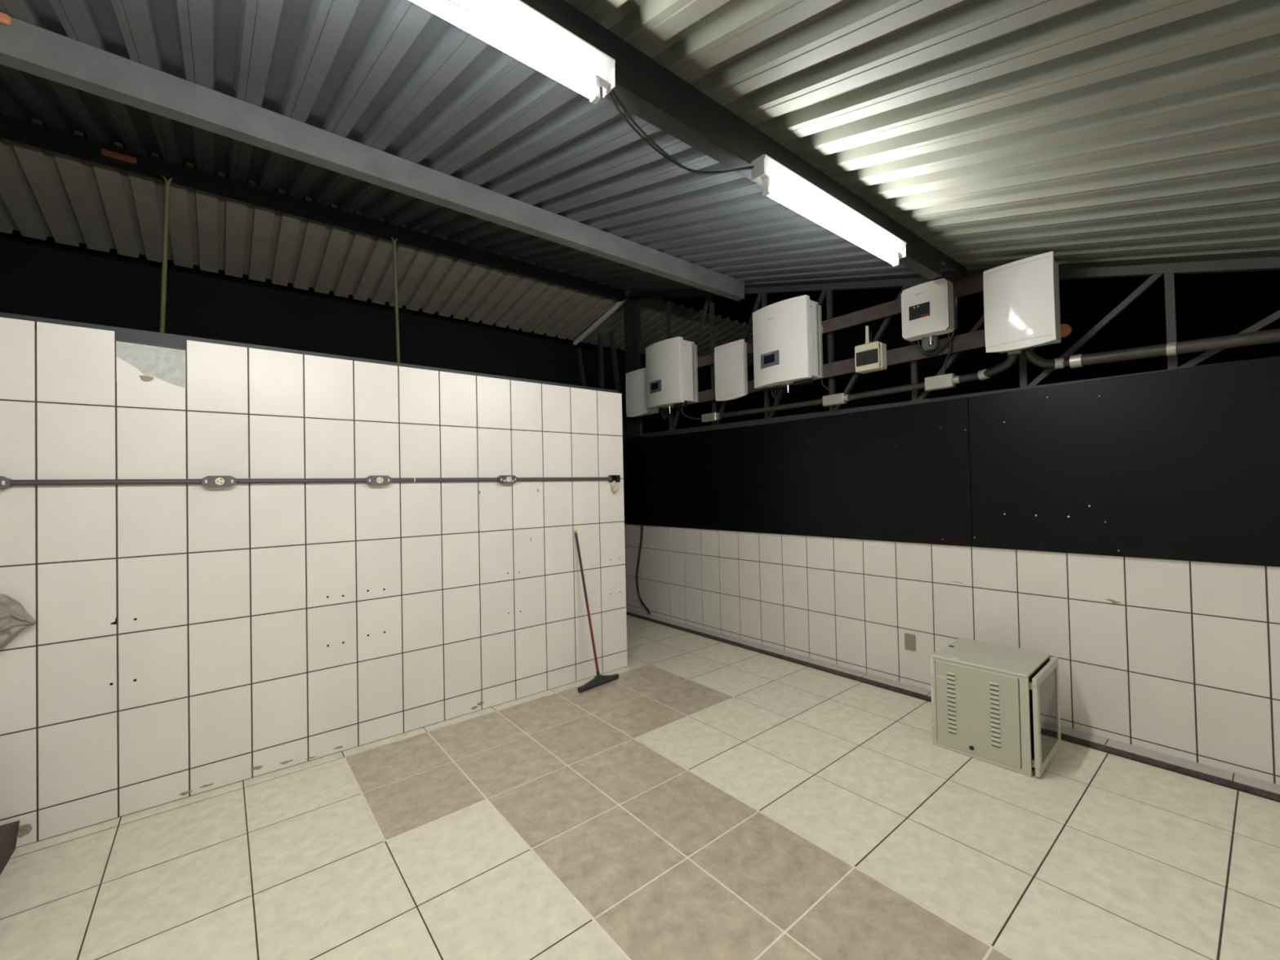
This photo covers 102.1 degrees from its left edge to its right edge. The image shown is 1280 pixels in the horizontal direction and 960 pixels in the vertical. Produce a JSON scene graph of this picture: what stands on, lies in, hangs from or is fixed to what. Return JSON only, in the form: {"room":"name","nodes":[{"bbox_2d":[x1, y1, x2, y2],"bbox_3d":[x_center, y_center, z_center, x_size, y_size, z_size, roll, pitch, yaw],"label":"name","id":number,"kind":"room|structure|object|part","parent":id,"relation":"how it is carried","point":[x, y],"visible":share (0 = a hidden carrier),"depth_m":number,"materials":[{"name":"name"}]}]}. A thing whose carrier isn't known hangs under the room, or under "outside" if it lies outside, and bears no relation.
{"room":"electrical room","nodes":[
{"label":"electrical room","id":0,"kind":"room"},
{"bbox_2d":[0,316,627,848],"bbox_3d":[-3.297,0.528,2.727,7.985,2.735,0.152,-1,-1,-39],"label":"wall","id":1,"kind":"structure","parent":0,"point":[184,640],"depth_m":3.33,"materials":[{"name":"tile"}]},
{"bbox_2d":[0,475,12,489],"bbox_3d":[-3.299,0.015,2.609,0.164,0.068,0.056,-1,-1,-39],"label":"power outlet","id":2,"kind":"object","parent":1,"relation":"attached to","point":[5,482],"visible":1,"depth_m":2.64,"materials":[{"name":"grey plastic"}]},
{"bbox_2d":[0,593,35,650],"bbox_3d":[-3.345,0.792,2.469,0.582,0.600,0.168,-1,-1,-39],"label":"cloth bag","id":3,"kind":"object","parent":1,"relation":"attached to","point":[14,618],"visible":1,"depth_m":2.62,"materials":[{"name":"white fabric"}]},
{"bbox_2d":[201,475,236,487],"bbox_3d":[-2.590,0.009,3.187,0.164,0.068,0.056,-1,-1,-39],"label":"power outlet","id":4,"kind":"object","parent":1,"relation":"attached to","point":[209,481],"visible":1,"depth_m":3.17,"materials":[{"name":"grey plastic"}]},
{"bbox_2d":[214,477,224,484],"bbox_3d":[-2.572,0.008,3.168,0.045,0.045,0.004,-1,-1,-39],"label":"socket","id":5,"kind":"object","parent":4,"relation":"attached to","point":[218,481],"depth_m":3.17,"materials":[{"name":"white plastic"}]},
{"bbox_2d":[0,311,618,393],"bbox_3d":[-3.332,-0.834,2.751,7.960,0.080,0.100,-1,-1,-39],"label":"channel","id":6,"kind":"object","parent":1,"relation":"on","point":[121,333],"visible":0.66,"depth_m":3.19,"materials":[{"name":"black metal"}]},
{"bbox_2d":[10,476,608,485],"bbox_3d":[-3.283,0.015,2.637,7.700,0.035,0.035,-1,-1,-39],"label":"conduit","id":7,"kind":"object","parent":1,"relation":"attached to","point":[239,481],"visible":1,"depth_m":3.32,"materials":[{"name":"grey plastic"}]},
{"bbox_2d":[365,475,391,484],"bbox_3d":[-1.894,0.002,3.753,0.164,0.068,0.056,-1,-1,-39],"label":"power outlet","id":8,"kind":"object","parent":1,"relation":"attached to","point":[384,479],"visible":1,"depth_m":3.73,"materials":[{"name":"grey plastic"}]},
{"bbox_2d":[376,476,383,483],"bbox_3d":[-1.877,0.002,3.735,0.045,0.045,0.004,-1,-1,-39],"label":"socket","id":9,"kind":"object","parent":8,"relation":"attached to","point":[379,479],"depth_m":3.73,"materials":[{"name":"white plastic"}]},
{"bbox_2d":[497,475,517,483],"bbox_3d":[-1.121,-0.005,4.381,0.164,0.068,0.056,-1,-1,-39],"label":"power outlet","id":10,"kind":"object","parent":1,"relation":"attached to","point":[502,478],"visible":1,"depth_m":4.36,"materials":[{"name":"grey plastic"}]},
{"bbox_2d":[607,475,620,482],"bbox_3d":[-0.264,-0.013,5.090,0.130,0.068,0.058,-1,-1,-39],"label":"box","id":11,"kind":"object","parent":1,"relation":"attached to","point":[611,477],"visible":1,"depth_m":5.09,"materials":[{"name":"black plastic"}]},
{"bbox_2d":[611,480,619,493],"bbox_3d":[-0.244,0.071,5.086,0.082,0.128,0.064,-1,-1,-39],"label":"tape wad","id":12,"kind":"object","parent":11,"relation":"hanging from","point":[615,486],"visible":1,"depth_m":5.07,"materials":[{"name":"beige paper"}]},
{"bbox_2d":[0,111,723,443],"bbox_3d":[-3.467,-1.975,7.671,14.000,8.100,0.100,-1,-1,-39],"label":"wall","id":13,"kind":"structure","parent":0,"point":[49,278],"depth_m":6.64,"materials":[{"name":"black paint"}]},
{"bbox_2d":[0,118,753,367],"bbox_3d":[-2.641,-2.557,6.557,13.766,0.336,1.700,-1,-1,-39],"label":"ceiling","id":14,"kind":"structure","parent":0,"point":[72,201],"depth_m":5.66,"materials":[{"name":"grey metal"}]},
{"bbox_2d":[0,0,974,294],"bbox_3d":[-2.366,-2.216,2.977,9.714,1.241,4.420,-1,-1,-39],"label":"ceiling","id":15,"kind":"structure","parent":0,"point":[396,77],"depth_m":3.10,"materials":[{"name":"grey metal"}]},
{"bbox_2d":[0,16,744,301],"bbox_3d":[-2.503,-2.075,2.835,9.370,0.185,0.100,-1,-1,-39],"label":"roof beam","id":16,"kind":"structure","parent":15,"relation":"attached to","point":[24,46],"depth_m":3.14,"materials":[{"name":"metal"}]},
{"bbox_2d":[0,11,12,25],"bbox_3d":[-2.968,-2.132,2.367,0.120,0.046,0.038,-1,-1,-39],"label":"wood offcut","id":17,"kind":"object","parent":16,"relation":"attached to","point":[5,19],"visible":1,"depth_m":2.39,"materials":[{"name":"brown wood"}]},
{"bbox_2d":[0,613,1279,959],"bbox_3d":[-2.339,1.925,2.719,9.440,0.100,9.000,-1,-1,-39],"label":"floor","id":18,"kind":"structure","parent":0,"point":[709,799],"depth_m":2.55,"materials":[{"name":"tile"}]},
{"bbox_2d":[0,820,19,875],"bbox_3d":[-3.118,1.668,2.155,0.525,0.430,0.896,-1,-1,-39],"label":"wedge","id":19,"kind":"object","parent":18,"relation":"on","point":[8,832],"visible":1,"depth_m":2.55,"materials":[{"name":"brown wood"}]},
{"bbox_2d":[573,529,618,693],"bbox_3d":[-0.442,1.163,4.770,0.463,1.401,0.255,-1,-1,-39],"label":"squeegee","id":20,"kind":"object","parent":18,"relation":"on","point":[598,680],"visible":1,"depth_m":4.72,"materials":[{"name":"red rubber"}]},
{"bbox_3d":[-0.544,0.799,4.782,0.126,0.627,0.022,-2,-1,27],"label":"handle","id":21,"kind":"part","parent":20,"relation":"part of","materials":[{"name":"black metal"}]},
{"bbox_3d":[-0.435,1.435,4.725,0.132,0.660,0.022,-2,-1,27],"label":"handle","id":22,"kind":"part","parent":20,"relation":"part of","materials":[{"name":"metal"}]},
{"bbox_3d":[-0.371,1.853,4.691,0.454,0.015,0.019,0,-1,-45],"label":"rubber blade","id":23,"kind":"part","parent":20,"relation":"part of","materials":[{"name":"black plastic"}]},
{"bbox_2d":[929,637,1061,777],"bbox_3d":[2.382,1.480,3.472,0.585,0.606,0.591,0,-1,-41],"label":"cabinet","id":24,"kind":"object","parent":18,"relation":"on","point":[996,704],"visible":1,"depth_m":3.29,"materials":[{"name":"painted sheet steel"},{"name":"tinted glass"}]},
{"bbox_3d":[2.151,1.483,3.313,0.026,0.561,0.472,0,-1,-41],"label":"panel","id":25,"kind":"part","parent":24,"relation":"part of","materials":[{"name":"beige metal"}]},
{"bbox_3d":[2.562,1.473,3.273,0.567,0.581,0.046,0,-1,-41],"label":"door","id":26,"kind":"part","parent":24,"relation":"part of","materials":[{"name":"beige metal"}]},
{"bbox_3d":[2.572,1.473,3.261,0.471,0.485,0.005,0,-1,-41],"label":"glass","id":27,"kind":"part","parent":24,"relation":"part of","materials":[{"name":"grey"}]},
{"bbox_2d":[662,342,698,408],"bbox_3d":[0.480,-1.294,6.514,0.085,0.715,0.614,-1,-1,-39],"label":"panel","id":28,"kind":"object","parent":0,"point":[693,348],"depth_m":6.27,"materials":[{"name":"white"}]},
{"bbox_2d":[565,0,1279,275],"bbox_3d":[-0.099,-1.355,0.202,9.714,0.780,2.700,-1,-1,-39],"label":"ceiling","id":29,"kind":"structure","parent":0,"point":[1089,133],"depth_m":2.04,"materials":[{"name":"grey metal"}]},
{"bbox_2d":[622,355,1279,784],"bbox_3d":[1.342,0.621,5.758,0.173,2.440,9.000,-1,-1,-39],"label":"wall","id":30,"kind":"structure","parent":0,"point":[1123,531],"depth_m":3.78,"materials":[{"name":"tile"}]},
{"bbox_2d":[635,522,650,614],"bbox_3d":[0.038,1.222,7.236,0.035,1.260,0.306,-1,-1,-36],"label":"hanging cable","id":31,"kind":"object","parent":30,"relation":"hanging from","point":[642,530],"visible":1,"depth_m":7.28,"materials":[{"name":"black plastic"}]},
{"bbox_3d":[0.520,0.021,6.647,0.026,1.178,6.616,-1,-1,-39],"label":"black panel","id":32,"kind":"part","parent":30,"relation":"part of","materials":[{"name":"paint"}]},
{"bbox_2d":[904,633,915,650],"bbox_3d":[2.323,1.393,4.452,0.013,0.136,0.090,-1,-1,-39],"label":"blank wall plate","id":33,"kind":"object","parent":30,"relation":"attached to","point":[909,639],"visible":1,"depth_m":4.45,"materials":[{"name":"beige plastic"}]},
{"bbox_2d":[573,257,1279,440],"bbox_3d":[1.389,-1.629,5.615,0.060,2.202,8.598,-1,-1,-39],"label":"roof truss","id":34,"kind":"object","parent":30,"relation":"on","point":[1156,272],"visible":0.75,"depth_m":4.44,"materials":[{"name":"grey metal"}]},
{"bbox_2d":[622,296,643,438],"bbox_3d":[-0.134,-1.588,7.339,0.145,1.970,0.360,-1,-1,-39],"label":"steel column","id":35,"kind":"structure","parent":34,"relation":"attached to","point":[632,320],"depth_m":7.33,"materials":[{"name":"black metal"}]},
{"bbox_2d":[0,114,625,301],"bbox_3d":[-3.879,-2.626,4.519,9.370,0.129,0.100,-1,-1,-39],"label":"roof beam","id":36,"kind":"structure","parent":35,"relation":"on","point":[12,129],"depth_m":4.82,"materials":[{"name":"black metal"}]},
{"bbox_2d":[101,148,137,164],"bbox_3d":[-4.196,-2.606,4.171,0.200,0.045,0.040,-1,-1,-39],"label":"wood offcut","id":37,"kind":"object","parent":36,"relation":"attached to","point":[106,153],"visible":1,"depth_m":4.16,"materials":[{"name":"brown wood"}]},
{"bbox_2d":[159,175,173,333],"bbox_3d":[-3.990,-1.567,4.346,0.034,2.005,0.115,-2,-1,34],"label":"rod","id":38,"kind":"object","parent":36,"relation":"hanging from","point":[167,183],"visible":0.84,"depth_m":4.34,"materials":[{"name":"metal"}]},
{"bbox_2d":[391,236,399,362],"bbox_3d":[-2.583,-1.580,5.495,0.089,2.005,0.039,-1,-1,-14],"label":"rod","id":39,"kind":"object","parent":36,"relation":"hanging from","point":[394,252],"visible":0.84,"depth_m":5.49,"materials":[{"name":"metal"}]},
{"bbox_2d":[447,0,967,279],"bbox_3d":[-1.091,-1.551,1.158,9.435,0.183,0.085,-1,-1,-39],"label":"roof beam","id":40,"kind":"structure","parent":34,"relation":"attached to","point":[646,89],"depth_m":2.21,"materials":[{"name":"black metal"}]},
{"bbox_2d":[409,0,615,104],"bbox_3d":[-0.815,-1.391,1.284,1.808,0.150,0.103,-1,-1,-39],"label":"lamp","id":41,"kind":"object","parent":40,"relation":"attached to","point":[517,19],"visible":1,"depth_m":1.64,"materials":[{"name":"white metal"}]},
{"bbox_2d":[589,75,600,104],"bbox_3d":[-0.157,-1.363,1.808,0.026,0.080,0.034,-1,-1,-39],"label":"socket","id":42,"kind":"object","parent":41,"relation":"attached to","point":[595,80],"depth_m":1.79,"materials":[{"name":"white plastic"}]},
{"bbox_2d":[608,88,754,174],"bbox_3d":[0.186,-1.372,2.145,0.834,0.147,0.062,-1,-1,-39],"label":"cable","id":43,"kind":"object","parent":41,"relation":"attached to","point":[666,156],"visible":0.94,"depth_m":2.06,"materials":[{"name":"black rubber"}]},
{"bbox_2d":[750,154,906,266],"bbox_3d":[1.088,-1.409,2.834,1.428,0.150,0.103,-1,-1,-39],"label":"lamp","id":44,"kind":"object","parent":40,"relation":"attached to","point":[771,171],"visible":1,"depth_m":2.69,"materials":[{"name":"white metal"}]},
{"bbox_2d":[761,176,770,196],"bbox_3d":[0.589,-1.369,2.416,0.026,0.080,0.034,-1,-1,-39],"label":"socket","id":45,"kind":"object","parent":44,"relation":"attached to","point":[766,180],"depth_m":2.41,"materials":[{"name":"white plastic"}]},
{"bbox_2d":[892,252,899,266],"bbox_3d":[1.599,-1.379,3.238,0.026,0.080,0.034,-1,-1,-39],"label":"socket","id":46,"kind":"object","parent":44,"relation":"attached to","point":[895,254],"depth_m":3.22,"materials":[{"name":"white plastic"}]},
{"bbox_3d":[2.394,-1.641,3.948,0.505,0.069,0.008,-1,-1,-39],"label":"plate","id":47,"kind":"part","parent":40,"relation":"part of","materials":[{"name":"black metal"}]},
{"bbox_2d":[718,399,822,417],"bbox_3d":[1.346,-0.747,5.472,0.050,0.072,1.329,-1,-1,-39],"label":"conduit pipe","id":48,"kind":"object","parent":34,"relation":"attached to","point":[819,402],"visible":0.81,"depth_m":5.39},
{"bbox_2d":[702,412,720,422],"bbox_3d":[0.840,-0.738,6.085,0.070,0.092,0.260,-1,-1,-39],"label":"box","id":49,"kind":"object","parent":48,"relation":"attached to","point":[709,417],"visible":0.94,"depth_m":6.05,"materials":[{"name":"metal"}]},
{"bbox_3d":[0.803,-0.737,6.080,0.006,0.084,0.212,-1,-1,-39],"label":"lid","id":50,"kind":"part","parent":49,"relation":"part of","materials":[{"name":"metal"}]},
{"bbox_2d":[822,392,848,406],"bbox_3d":[1.841,-0.755,4.856,0.070,0.096,0.250,-1,-1,-39],"label":"box","id":51,"kind":"object","parent":48,"relation":"attached to","point":[838,398],"visible":0.95,"depth_m":4.83,"materials":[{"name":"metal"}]},
{"bbox_2d":[821,379,833,394],"bbox_3d":[1.784,-0.874,4.911,0.124,0.170,0.022,-2,-1,32],"label":"loose cable","id":52,"kind":"object","parent":51,"relation":"on","point":[826,388],"visible":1,"depth_m":4.92,"materials":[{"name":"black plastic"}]},
{"bbox_3d":[1.803,-0.754,4.851,0.006,0.088,0.202,-1,-1,-39],"label":"lid","id":53,"kind":"part","parent":51,"relation":"part of","materials":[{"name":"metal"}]},
{"bbox_2d":[847,382,924,400],"bbox_3d":[2.135,-0.769,4.502,0.052,0.056,0.668,-1,-1,-39],"label":"conduit pipe","id":54,"kind":"object","parent":51,"relation":"attached to","point":[921,385],"visible":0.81,"depth_m":4.47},
{"bbox_2d":[924,373,959,391],"bbox_3d":[2.421,-0.785,4.143,0.070,0.107,0.250,-1,-1,-39],"label":"box","id":55,"kind":"object","parent":54,"relation":"attached to","point":[946,380],"visible":0.96,"depth_m":4.12,"materials":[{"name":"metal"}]},
{"bbox_2d":[658,328,985,410],"bbox_3d":[1.440,-1.036,5.462,0.086,0.130,4.490,-1,-1,-39],"label":"rail","id":56,"kind":"object","parent":34,"relation":"attached to","point":[974,340],"visible":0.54,"depth_m":4.42,"materials":[{"name":"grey metal"}]},
{"bbox_2d":[854,325,886,373],"bbox_3d":[2.030,-1.161,4.566,0.143,0.405,0.228,-1,-1,-39],"label":"wireless data logger","id":57,"kind":"object","parent":56,"relation":"attached to","point":[869,357],"visible":1,"depth_m":4.51,"materials":[{"name":"beige plastic"}]},
{"bbox_2d":[863,355,867,360],"bbox_3d":[1.979,-1.068,4.533,0.007,0.050,0.035,-1,-1,-39],"label":"switch","id":58,"kind":"object","parent":57,"relation":"attached to","point":[865,357],"depth_m":4.53,"materials":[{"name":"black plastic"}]},
{"bbox_2d":[697,274,983,368],"bbox_3d":[1.431,-1.461,5.468,0.086,0.120,4.490,-1,-1,-39],"label":"rail","id":59,"kind":"object","parent":34,"relation":"attached to","point":[974,285],"visible":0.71,"depth_m":4.64,"materials":[{"name":"brown metal"}]},
{"bbox_2d":[625,368,658,417],"bbox_3d":[0.029,-1.148,6.935,0.256,0.606,0.410,-1,-1,-39],"label":"box","id":60,"kind":"object","parent":59,"relation":"attached to","point":[635,380],"visible":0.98,"depth_m":6.83,"materials":[{"name":"grey"}]},
{"bbox_3d":[-0.055,-1.147,6.866,0.040,0.606,0.410,-1,-1,-39],"label":"door","id":61,"kind":"part","parent":60,"relation":"part of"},
{"bbox_2d":[645,336,698,418],"bbox_3d":[0.374,-1.235,6.426,0.361,0.910,0.652,-1,-1,-39],"label":"inverter","id":62,"kind":"object","parent":59,"relation":"attached to","point":[671,364],"visible":1,"depth_m":6.25,"materials":[{"name":"grey"}]},
{"bbox_2d":[680,407,702,419],"bbox_3d":[0.634,-0.821,6.264,0.295,0.204,0.038,-2,-1,27],"label":"loose cable","id":63,"kind":"object","parent":62,"relation":"attached to","point":[682,413],"visible":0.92,"depth_m":6.28,"materials":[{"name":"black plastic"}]},
{"bbox_2d":[714,338,747,400],"bbox_3d":[1.027,-1.217,5.831,0.101,0.635,0.425,-1,-1,-39],"label":"box","id":64,"kind":"object","parent":59,"relation":"attached to","point":[731,371],"visible":1,"depth_m":5.77,"materials":[{"name":"grey"}]},
{"bbox_2d":[752,294,823,400],"bbox_3d":[1.448,-1.274,5.139,0.320,0.910,0.652,-1,-1,-39],"label":"inverter","id":65,"kind":"object","parent":59,"relation":"attached to","point":[787,334],"visible":1,"depth_m":4.98,"materials":[{"name":"white painted metal"},{"name":"grey plastic"},{"name":"dark display glass"}]},
{"bbox_3d":[1.456,-0.912,5.089,0.030,0.105,0.030,-1,-1,-39],"label":"switch handle","id":66,"kind":"part","parent":65,"relation":"part of","materials":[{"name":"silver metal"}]},
{"bbox_2d":[768,302,823,388],"bbox_3d":[1.538,-1.332,5.213,0.085,0.715,0.614,-1,-1,-39],"label":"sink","id":67,"kind":"object","parent":65,"relation":"in","point":[819,329],"depth_m":4.97,"materials":[{"name":"grey"}]},
{"bbox_2d":[901,278,957,374],"bbox_3d":[2.324,-1.200,4.151,0.212,0.713,0.370,-1,-1,-39],"label":"inverter","id":68,"kind":"object","parent":59,"relation":"attached to","point":[929,309],"visible":1,"depth_m":4.08,"materials":[{"name":"grey"}]},
{"bbox_3d":[2.322,-1.122,4.134,0.036,0.085,0.036,-1,-1,-39],"label":"switch handle","id":69,"kind":"part","parent":68,"relation":"part of","materials":[{"name":"silver metal"}]},
{"bbox_2d":[946,284,957,329],"bbox_3d":[2.379,-1.356,4.193,0.070,0.342,0.323,-1,-1,-39],"label":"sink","id":70,"kind":"object","parent":68,"relation":"in","point":[954,299],"depth_m":4.05,"materials":[{"name":"grey"}]},
{"bbox_2d":[983,251,1061,353],"bbox_3d":[2.676,-1.201,3.619,0.260,0.603,0.400,-1,-1,-39],"label":"box","id":71,"kind":"object","parent":59,"relation":"attached to","point":[1021,297],"visible":1,"depth_m":3.52,"materials":[{"name":"grey"}]},
{"bbox_2d":[958,349,1021,382],"bbox_3d":[2.610,-0.846,3.857,0.116,0.173,0.456,-1,-1,-21],"label":"conduit","id":72,"kind":"object","parent":71,"relation":"attached to","point":[1012,356],"visible":0.94,"depth_m":3.82,"materials":[{"name":"black plastic"}]},
{"bbox_2d":[1023,346,1083,368],"bbox_3d":[2.849,-0.845,3.570,0.326,0.177,0.097,-2,-1,37],"label":"conduit","id":73,"kind":"object","parent":71,"relation":"attached to","point":[1073,361],"visible":0.99,"depth_m":3.56,"materials":[{"name":"black plastic"}]},
{"bbox_2d":[1060,324,1071,337],"bbox_3d":[2.914,-1.028,3.566,0.030,0.090,0.090,-1,-1,-39],"label":"wood block","id":74,"kind":"object","parent":71,"relation":"attached to","point":[1065,329],"visible":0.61,"depth_m":3.55,"materials":[{"name":"brown wood"}]},
{"bbox_2d":[1080,328,1279,365],"bbox_3d":[3.477,-0.790,2.845,0.072,0.138,1.618,-1,-1,-39],"label":"conduit pipe","id":75,"kind":"object","parent":34,"relation":"attached to","point":[1268,336],"visible":1,"depth_m":3.07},
{"bbox_2d":[1166,341,1177,355],"bbox_3d":[3.267,-0.797,3.174,0.171,0.083,0.044,-1,-1,-39],"label":"clamp","id":76,"kind":"object","parent":75,"relation":"attached to","point":[1171,346],"visible":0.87,"depth_m":3.13,"materials":[{"name":"metal"}]},
{"bbox_2d":[626,608,1279,801],"bbox_3d":[1.262,1.828,5.653,0.148,0.046,9.000,-1,-1,-39],"label":"baseboard","id":77,"kind":"structure","parent":30,"relation":"attached to","point":[1265,788],"depth_m":3.49,"materials":[{"name":"tile"}]},
{"bbox_3d":[3.361,-0.095,3.157,0.026,1.178,2.382,-1,-1,-39],"label":"black panel","id":78,"kind":"part","parent":30,"relation":"part of","materials":[{"name":"paint"}]},
{"bbox_2d":[720,270,1279,430],"bbox_3d":[4.762,-2.141,8.570,0.100,8.100,9.100,-1,-1,-39],"label":"wall","id":79,"kind":"structure","parent":0,"point":[1211,304],"depth_m":7.04,"materials":[{"name":"black"}]}
]}

